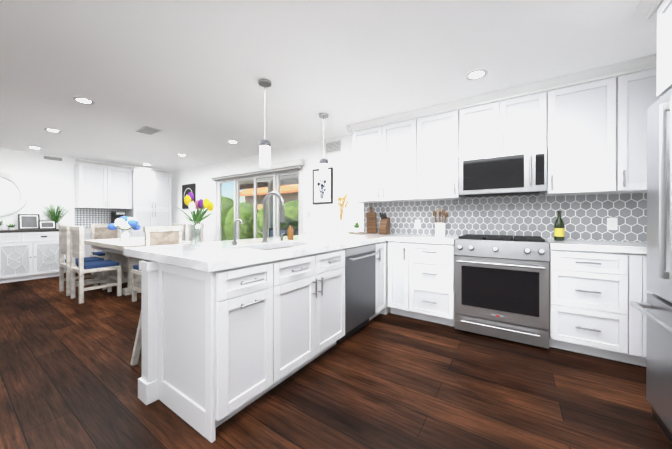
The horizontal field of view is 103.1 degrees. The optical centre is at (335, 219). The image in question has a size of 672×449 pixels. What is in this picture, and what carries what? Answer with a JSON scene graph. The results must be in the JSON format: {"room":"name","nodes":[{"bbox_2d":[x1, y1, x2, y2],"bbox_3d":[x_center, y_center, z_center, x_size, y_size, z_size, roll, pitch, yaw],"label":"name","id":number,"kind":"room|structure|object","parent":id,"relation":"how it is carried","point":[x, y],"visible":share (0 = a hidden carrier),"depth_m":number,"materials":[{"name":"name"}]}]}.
{"room":"kitchen","nodes":[
{"label":"kitchen","id":0,"kind":"room"},
{"bbox_2d":[0,148,171,258],"bbox_3d":[-6.462,-0.090,4.613,0.120,2.440,6.690,0,0,34],"label":"wall","id":1,"kind":"structure","parent":0,"point":[41,179],"depth_m":5.36,"materials":[{"name":"white paint"}]},
{"bbox_2d":[0,172,27,216],"bbox_3d":[-6.217,-0.456,4.827,0.042,0.860,0.860,0,0,34],"label":"round mirror","id":2,"kind":"object","parent":1,"relation":"attached to","point":[13,195],"visible":0.92,"depth_m":5.01,"materials":[{"name":"white mirror"}]},
{"bbox_2d":[44,156,61,160],"bbox_3d":[-5.801,-1.247,5.473,0.009,0.060,0.260,0,0,34],"label":"air vent","id":3,"kind":"object","parent":1,"relation":"in","point":[52,158],"visible":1,"depth_m":5.47,"materials":[{"name":"grey metal"}]},
{"bbox_2d":[0,0,656,171],"bbox_3d":[-2.526,-1.345,1.960,9.610,0.080,6.940,0,0,34],"label":"ceiling","id":4,"kind":"structure","parent":0,"point":[185,76],"depth_m":2.22,"materials":[{"name":"white paint"}]},
{"bbox_2d":[44,128,61,132],"bbox_3d":[-4.156,-1.305,3.916,0.179,0.006,0.179,0,0,28],"label":"recessed light","id":5,"kind":"object","parent":4,"relation":"in","point":[47,129],"depth_m":3.91,"materials":[{"name":"white"}]},
{"bbox_2d":[73,97,94,103],"bbox_3d":[-2.769,-1.303,2.932,0.179,0.006,0.179,0,0,25],"label":"recessed light","id":6,"kind":"object","parent":4,"relation":"in","point":[83,100],"depth_m":2.92,"materials":[{"name":"white plastic"}]},
{"bbox_2d":[135,126,162,134],"bbox_3d":[-2.752,-1.301,3.922,0.380,0.013,0.220,0,0,34],"label":"ceiling vent","id":7,"kind":"object","parent":4,"relation":"in","point":[148,130],"visible":1,"depth_m":3.89,"materials":[{"name":"white metal"}]},
{"bbox_2d":[227,140,238,143],"bbox_3d":[-1.742,-1.306,4.507,0.179,0.006,0.179,0,0,10],"label":"recessed light","id":8,"kind":"object","parent":4,"relation":"in","point":[232,141],"depth_m":4.48,"materials":[{"name":"white"}]},
{"bbox_2d":[258,79,270,166],"bbox_3d":[-0.674,-0.905,2.533,0.120,0.799,0.120,0,0,34],"label":"pendant light","id":9,"kind":"object","parent":4,"relation":"hanging from","point":[264,145],"visible":1,"depth_m":2.50,"materials":[{"name":"white glass"}]},
{"bbox_2d":[319,113,327,178],"bbox_3d":[-0.154,-0.907,3.340,0.120,0.799,0.120,0,0,34],"label":"pendant light","id":10,"kind":"object","parent":4,"relation":"hanging from","point":[323,162],"visible":1,"depth_m":3.31,"materials":[{"name":"silver metal"}]},
{"bbox_2d":[466,69,487,79],"bbox_3d":[1.266,-1.302,2.405,0.179,0.006,0.179,0,0,25],"label":"recessed light","id":11,"kind":"object","parent":4,"relation":"in","point":[477,74],"depth_m":2.40,"materials":[{"name":"white plastic"}]},
{"bbox_2d":[0,273,671,448],"bbox_3d":[-2.526,1.165,1.965,9.610,0.060,6.940,0,0,34],"label":"floor","id":12,"kind":"structure","parent":0,"point":[70,374],"depth_m":1.74,"materials":[{"name":"brown wood"}]},
{"bbox_2d":[0,229,64,283],"bbox_3d":[-6.048,0.662,4.727,0.427,0.930,1.740,0,0,34],"label":"sideboard","id":13,"kind":"object","parent":12,"relation":"on","point":[30,254],"visible":0.85,"depth_m":4.93,"materials":[{"name":"white wood"}]},
{"bbox_2d":[6,224,15,229],"bbox_3d":[-5.928,0.135,4.870,0.146,0.122,0.174,0,0,34],"label":"fern plant","id":14,"kind":"object","parent":13,"relation":"on","point":[10,227],"visible":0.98,"depth_m":4.85,"materials":[{"name":"green plant"}]},
{"bbox_2d":[18,214,39,229],"bbox_3d":[-5.863,0.048,5.096,0.108,0.288,0.270,0,0,34],"label":"photo frame","id":15,"kind":"object","parent":13,"relation":"on","point":[27,221],"visible":0.88,"depth_m":5.07,"materials":[{"name":"black"}]},
{"bbox_2d":[38,220,55,228],"bbox_3d":[-5.629,0.107,5.197,0.072,0.170,0.240,0,0,26],"label":"photo frame","id":16,"kind":"object","parent":13,"relation":"on","point":[47,224],"visible":1,"depth_m":5.19,"materials":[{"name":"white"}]},
{"bbox_2d":[40,200,69,228],"bbox_3d":[-5.641,-0.096,5.379,0.365,0.581,0.596,0,0,34],"label":"grass plant","id":17,"kind":"object","parent":13,"relation":"on","point":[52,214],"visible":0.79,"depth_m":5.41,"materials":[{"name":"green plant"}]},
{"bbox_2d":[59,225,106,295],"bbox_3d":[-4.015,0.612,4.236,0.470,1.033,0.464,0,0,34],"label":"chair","id":18,"kind":"object","parent":12,"relation":"on","point":[64,239],"visible":0.73,"depth_m":4.13,"materials":[{"name":"white wood"}]},
{"bbox_2d":[70,226,121,303],"bbox_3d":[-3.485,0.613,3.878,0.470,1.033,0.464,0,0,34],"label":"chair","id":19,"kind":"object","parent":12,"relation":"on","point":[82,268],"visible":1,"depth_m":3.78,"materials":[{"name":"white wood"}]},
{"bbox_2d":[90,224,119,277],"bbox_3d":[-4.420,0.610,5.209,0.464,1.033,0.470,0,0,34],"label":"head chair","id":20,"kind":"object","parent":12,"relation":"on","point":[100,231],"visible":0.31,"depth_m":5.22,"materials":[{"name":"beige fabric"}]},
{"bbox_2d":[75,159,172,258],"bbox_3d":[-4.912,-0.060,6.317,0.538,2.368,1.850,0,0,34],"label":"kitchen cabinet","id":21,"kind":"object","parent":12,"relation":"on","point":[141,195],"visible":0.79,"depth_m":6.17,"materials":[{"name":"white wood"}]},
{"bbox_2d":[111,212,125,222],"bbox_3d":[-5.032,0.010,6.176,0.262,0.367,0.200,0,0,34],"label":"coffee maker","id":22,"kind":"object","parent":21,"relation":"on","point":[115,216],"visible":0.48,"depth_m":6.13,"materials":[{"name":"black"}]},
{"bbox_2d":[130,313,141,365],"bbox_3d":[-1.290,0.803,2.143,0.457,0.667,0.457,0,0,34],"label":"counter stool","id":23,"kind":"object","parent":12,"relation":"on","point":[136,350],"visible":0.15,"depth_m":2.08,"materials":[{"name":"white wood"}]},
{"bbox_2d":[84,237,191,295],"bbox_3d":[-3.392,0.744,4.515,1.880,0.768,0.920,0,0,34],"label":"dining table","id":24,"kind":"object","parent":12,"relation":"on","point":[112,249],"visible":0.48,"depth_m":4.24,"materials":[{"name":"white wood"}]},
{"bbox_2d":[107,216,140,241],"bbox_3d":[-3.365,0.152,4.282,0.431,0.415,0.438,0,0,34],"label":"vase","id":25,"kind":"object","parent":24,"relation":"on","point":[124,224],"visible":1,"depth_m":4.23,"materials":[{"name":"white ceramic"}]},
{"bbox_2d":[131,226,182,301],"bbox_3d":[-2.498,0.613,3.731,0.464,1.033,0.470,0,0,34],"label":"head chair","id":26,"kind":"object","parent":12,"relation":"on","point":[163,235],"visible":0.4,"depth_m":3.62,"materials":[{"name":"beige fabric"}]},
{"bbox_2d":[172,224,185,240],"bbox_3d":[-3.322,0.610,5.263,0.470,1.033,0.464,0,0,34],"label":"chair","id":27,"kind":"object","parent":12,"relation":"on","point":[183,232],"visible":0.19,"depth_m":5.32,"materials":[{"name":"white wood"}]},
{"bbox_2d":[188,224,203,242],"bbox_3d":[-2.775,0.611,4.894,0.470,1.033,0.464,0,0,34],"label":"vase","id":28,"kind":"object","parent":12,"relation":"on","point":[202,226],"visible":0.1,"depth_m":5.07,"materials":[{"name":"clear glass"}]},
{"bbox_2d":[152,264,283,442],"bbox_3d":[-0.742,0.699,1.703,0.620,0.873,0.459,0,0,34],"label":"base cabinet","id":29,"kind":"object","parent":12,"relation":"on","point":[231,328],"depth_m":1.51,"materials":[{"name":"white wood"}]},
{"bbox_2d":[124,232,459,295],"bbox_3d":[0.015,0.269,2.582,1.811,0.130,2.828,0,0,34],"label":"countertop","id":30,"kind":"structure","parent":29,"relation":"on","point":[320,264],"depth_m":2.11,"materials":[{"name":"white stone"}]},
{"bbox_2d":[173,192,213,247],"bbox_3d":[-0.999,0.003,1.944,0.279,0.403,0.330,0,0,34],"label":"vase","id":31,"kind":"object","parent":30,"relation":"on","point":[198,217],"visible":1,"depth_m":1.93,"materials":[{"name":"clear glass"}]},
{"bbox_2d":[232,220,243,243],"bbox_3d":[-0.780,0.100,2.124,0.121,0.210,0.036,0,0,34],"label":"faucet","id":32,"kind":"object","parent":30,"relation":"on","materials":[{"name":"silver metal"}]},
{"bbox_2d":[260,192,284,239],"bbox_3d":[-0.579,-0.023,2.363,0.271,0.455,0.118,0,0,34],"label":"faucet","id":33,"kind":"object","parent":30,"relation":"on","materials":[{"name":"silver metal"}]},
{"bbox_2d":[287,222,292,239],"bbox_3d":[-0.460,0.113,2.704,0.066,0.179,0.058,0,0,34],"label":"soap bottle","id":34,"kind":"object","parent":30,"relation":"on","point":[290,233],"visible":1,"depth_m":2.68,"materials":[{"name":"brown plastic"}]},
{"bbox_2d":[337,193,347,232],"bbox_3d":[0.106,-0.090,3.914,0.176,0.581,0.156,0,0,34],"label":"vase","id":35,"kind":"object","parent":30,"relation":"on","point":[340,227],"visible":1,"depth_m":3.89,"materials":[{"name":"white ceramic"}]},
{"bbox_2d":[348,232,366,233],"bbox_3d":[0.309,0.191,3.778,0.270,0.018,0.270,0,0,34],"label":"round tray","id":36,"kind":"object","parent":30,"relation":"on","point":[357,233],"visible":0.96,"depth_m":3.71,"materials":[{"name":"beige wood"}]},
{"bbox_2d":[353,222,359,232],"bbox_3d":[0.292,0.112,3.791,0.144,0.158,0.115,0,0,34],"label":"potted plant","id":37,"kind":"object","parent":36,"relation":"on","point":[356,227],"visible":0.96,"depth_m":3.76,"materials":[{"name":"green plant"}]},
{"bbox_2d":[366,207,376,232],"bbox_3d":[0.510,0.010,3.842,0.150,0.379,0.057,0,0,34],"label":"cutting board","id":38,"kind":"object","parent":30,"relation":"on","point":[371,222],"visible":0.98,"depth_m":3.83,"materials":[{"name":"brown wood"}]},
{"bbox_2d":[379,212,389,234],"bbox_3d":[0.658,0.055,3.615,0.100,0.292,0.158,0,0,34],"label":"knife block","id":39,"kind":"object","parent":30,"relation":"on","point":[384,226],"visible":1,"depth_m":3.57,"materials":[{"name":"brown wood"}]},
{"bbox_2d":[433,208,447,235],"bbox_3d":[1.257,0.030,3.210,0.175,0.342,0.120,0,0,34],"label":"utensil crock","id":40,"kind":"object","parent":30,"relation":"on","point":[440,229],"visible":1,"depth_m":3.17,"materials":[{"name":"white ceramic"}]},
{"bbox_2d":[284,288,343,379],"bbox_3d":[-0.421,0.809,2.165,0.605,0.652,0.908,0,0,34],"label":"base cabinet","id":41,"kind":"object","parent":12,"relation":"on","point":[313,325],"depth_m":1.97,"materials":[{"name":"white wood"}]},
{"bbox_2d":[344,280,375,339],"bbox_3d":[0.004,0.697,2.793,0.607,0.873,0.726,0,0,34],"label":"dishwasher","id":42,"kind":"object","parent":12,"relation":"on","point":[360,301],"depth_m":2.58,"materials":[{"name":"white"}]},
{"bbox_2d":[376,272,391,315],"bbox_3d":[0.294,0.696,3.169,0.668,0.873,0.328,0,0,34],"label":"base cabinet","id":43,"kind":"object","parent":12,"relation":"on","point":[383,283],"depth_m":3.10,"materials":[{"name":"white wood"}]},
{"bbox_2d":[392,264,407,316],"bbox_3d":[0.857,0.696,3.302,0.281,0.873,0.693,0,0,34],"label":"base cabinet","id":44,"kind":"object","parent":12,"relation":"on","point":[400,277],"depth_m":3.06,"materials":[{"name":"white wood"}]},
{"bbox_2d":[408,248,451,325],"bbox_3d":[1.161,0.696,3.136,0.531,0.873,0.628,0,0,34],"label":"base cabinet","id":45,"kind":"object","parent":12,"relation":"on","point":[429,279],"depth_m":2.86,"materials":[{"name":"white wood"}]},
{"bbox_2d":[452,236,551,348],"bbox_3d":[1.687,0.676,2.753,0.758,0.915,0.648,0,0,34],"label":"range","id":46,"kind":"object","parent":12,"relation":"on","point":[502,285],"depth_m":2.46,"materials":[{"name":"silver metal"}]},
{"bbox_2d":[552,248,639,364],"bbox_3d":[2.243,0.698,2.406,0.539,0.873,0.628,0,0,34],"label":"base cabinet","id":47,"kind":"object","parent":12,"relation":"on","point":[596,295],"depth_m":2.14,"materials":[{"name":"white wood"}]},
{"bbox_2d":[548,240,639,251],"bbox_3d":[2.531,0.232,2.205,1.241,0.055,0.638,0,0,34],"label":"countertop","id":48,"kind":"structure","parent":47,"relation":"on","point":[592,245],"depth_m":2.19,"materials":[{"name":"white stone"}]},
{"bbox_2d":[554,211,564,240],"bbox_3d":[2.138,0.061,2.555,0.077,0.285,0.076,0,0,34],"label":"oil bottle","id":49,"kind":"object","parent":48,"relation":"on","point":[559,231],"visible":1,"depth_m":2.53,"materials":[{"name":"green glass"}]},
{"bbox_2d":[640,80,671,443],"bbox_3d":[1.893,0.238,0.959,0.800,1.800,0.920,0,0,34],"label":"fridge","id":50,"kind":"object","parent":12,"relation":"on","point":[656,112],"depth_m":1.44,"materials":[{"name":"silver metal"}]},
{"bbox_2d":[172,135,631,241],"bbox_3d":[-0.619,-0.091,4.789,9.610,2.440,0.120,0,0,34],"label":"wall","id":51,"kind":"structure","parent":0,"point":[323,217],"depth_m":4.63,"materials":[{"name":"white paint"}]},
{"bbox_2d":[182,183,195,208],"bbox_3d":[-3.771,-0.585,6.829,0.620,0.620,0.022,0,0,34],"label":"picture","id":52,"kind":"object","parent":51,"relation":"attached to","point":[187,189],"visible":0.44,"depth_m":6.84,"materials":[{"name":"black paper"}]},
{"bbox_2d":[215,166,302,240],"bbox_3d":[-1.667,0.068,5.470,2.690,2.120,0.105,0,0,34],"label":"window","id":53,"kind":"structure","parent":51,"relation":"in","point":[237,189],"depth_m":5.43,"materials":[{"name":"white plastic"}]},
{"bbox_2d":[210,159,303,180],"bbox_3d":[-1.722,-0.970,5.386,2.770,0.155,0.088,0,0,34],"label":"valance","id":54,"kind":"object","parent":53,"relation":"attached to","point":[278,166],"visible":0.98,"depth_m":5.19,"materials":[{"name":"white painted wood"}]},
{"bbox_2d":[313,167,332,203],"bbox_3d":[-0.225,-0.550,4.433,0.400,0.580,0.026,0,0,34],"label":"framed art","id":55,"kind":"object","parent":51,"relation":"attached to","point":[322,191],"visible":0.85,"depth_m":4.42,"materials":[{"name":"black"}]},
{"bbox_2d":[325,139,340,153],"bbox_3d":[-0.047,-1.175,4.319,0.300,0.190,0.014,0,0,34],"label":"air vent","id":56,"kind":"object","parent":51,"relation":"in","point":[332,146],"visible":1,"depth_m":4.31,"materials":[{"name":"white metal"}]},
{"bbox_2d":[352,116,427,203],"bbox_3d":[0.722,-0.731,3.598,0.963,0.975,0.348,0,0,34],"label":"upper cabinet","id":57,"kind":"object","parent":51,"relation":"attached to","point":[388,160],"depth_m":3.43,"materials":[{"name":"white wood"}]},
{"bbox_2d":[424,108,471,199],"bbox_3d":[1.264,-0.730,3.233,0.596,0.975,0.348,0,0,34],"label":"upper cabinet","id":58,"kind":"object","parent":51,"relation":"attached to","point":[444,132],"depth_m":3.06,"materials":[{"name":"white wood"}]},
{"bbox_2d":[456,136,547,199],"bbox_3d":[1.763,-0.507,2.863,0.758,0.481,0.398,0,0,34],"label":"microwave","id":59,"kind":"object","parent":51,"relation":"attached to","point":[518,168],"depth_m":2.69,"materials":[{"name":"silver metal"}]},
{"bbox_2d":[364,193,646,241],"bbox_3d":[1.820,-0.032,3.064,3.382,0.468,0.010,0,0,34],"label":"backsplash","id":60,"kind":"structure","parent":51,"relation":"attached to","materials":[{"name":"tile"}]},
{"bbox_2d":[468,88,547,147],"bbox_3d":[1.778,-0.952,2.886,0.766,0.530,0.348,0,0,34],"label":"upper cabinet","id":61,"kind":"object","parent":51,"relation":"attached to","point":[524,117],"depth_m":2.70,"materials":[{"name":"white wood"}]},
{"bbox_2d":[536,72,631,199],"bbox_3d":[2.290,-0.728,2.540,0.593,0.975,0.348,0,0,34],"label":"upper cabinet","id":62,"kind":"object","parent":51,"relation":"attached to","point":[590,124],"depth_m":2.37,"materials":[{"name":"white wood"}]},
{"bbox_2d":[624,68,651,195],"bbox_3d":[2.656,-0.728,2.293,0.541,0.975,0.348,0,0,34],"label":"upper cabinet","id":63,"kind":"object","parent":51,"relation":"attached to","point":[641,81],"depth_m":2.21,"materials":[{"name":"white wood"}]},
{"bbox_2d":[652,0,671,95],"bbox_3d":[1.928,-0.957,0.921,0.818,0.510,0.960,0,0,34],"label":"upper cabinet","id":64,"kind":"object","parent":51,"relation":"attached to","point":[662,61],"depth_m":1.49,"materials":[{"name":"white wood"}]},
{"label":"outside","id":65,"kind":"structure","parent":0,"visible":0},
{"bbox_3d":[1.508,1.166,10.776,22.000,0.060,12.180,0,0,34],"label":"ground","id":66,"kind":"structure","parent":65,"visible":0},
{"bbox_2d":[221,196,297,240],"bbox_3d":[1.008,0.418,10.034,22.000,3.426,2.913,0,0,34],"label":"hedge","id":67,"kind":"object","parent":66,"relation":"on","point":[227,214],"depth_m":13.19,"materials":[{"name":"green plant"}]},
{"bbox_2d":[240,184,297,204],"bbox_3d":[2.873,-0.828,12.794,22.000,3.920,2.300,0,0,34],"label":"house","id":68,"kind":"structure","parent":66,"relation":"on","point":[264,190],"depth_m":16.59,"materials":[{"name":"beige paint"}]},
{"bbox_2d":[240,174,297,236],"bbox_3d":[-0.617,-0.285,6.730,9.400,2.860,3.060,0,0,34],"label":"patio cover","id":69,"kind":"object","parent":66,"relation":"on","point":[265,181],"depth_m":9.11,"materials":[{"name":"brown"}]},
{"bbox_2d":[269,228,297,236],"bbox_3d":[-0.610,0.182,7.170,3.722,1.924,1.476,0,0,34],"label":"patio furniture","id":70,"kind":"object","parent":66,"relation":"on","point":[295,231],"depth_m":7.90,"materials":[{"name":"grey"}]}
]}

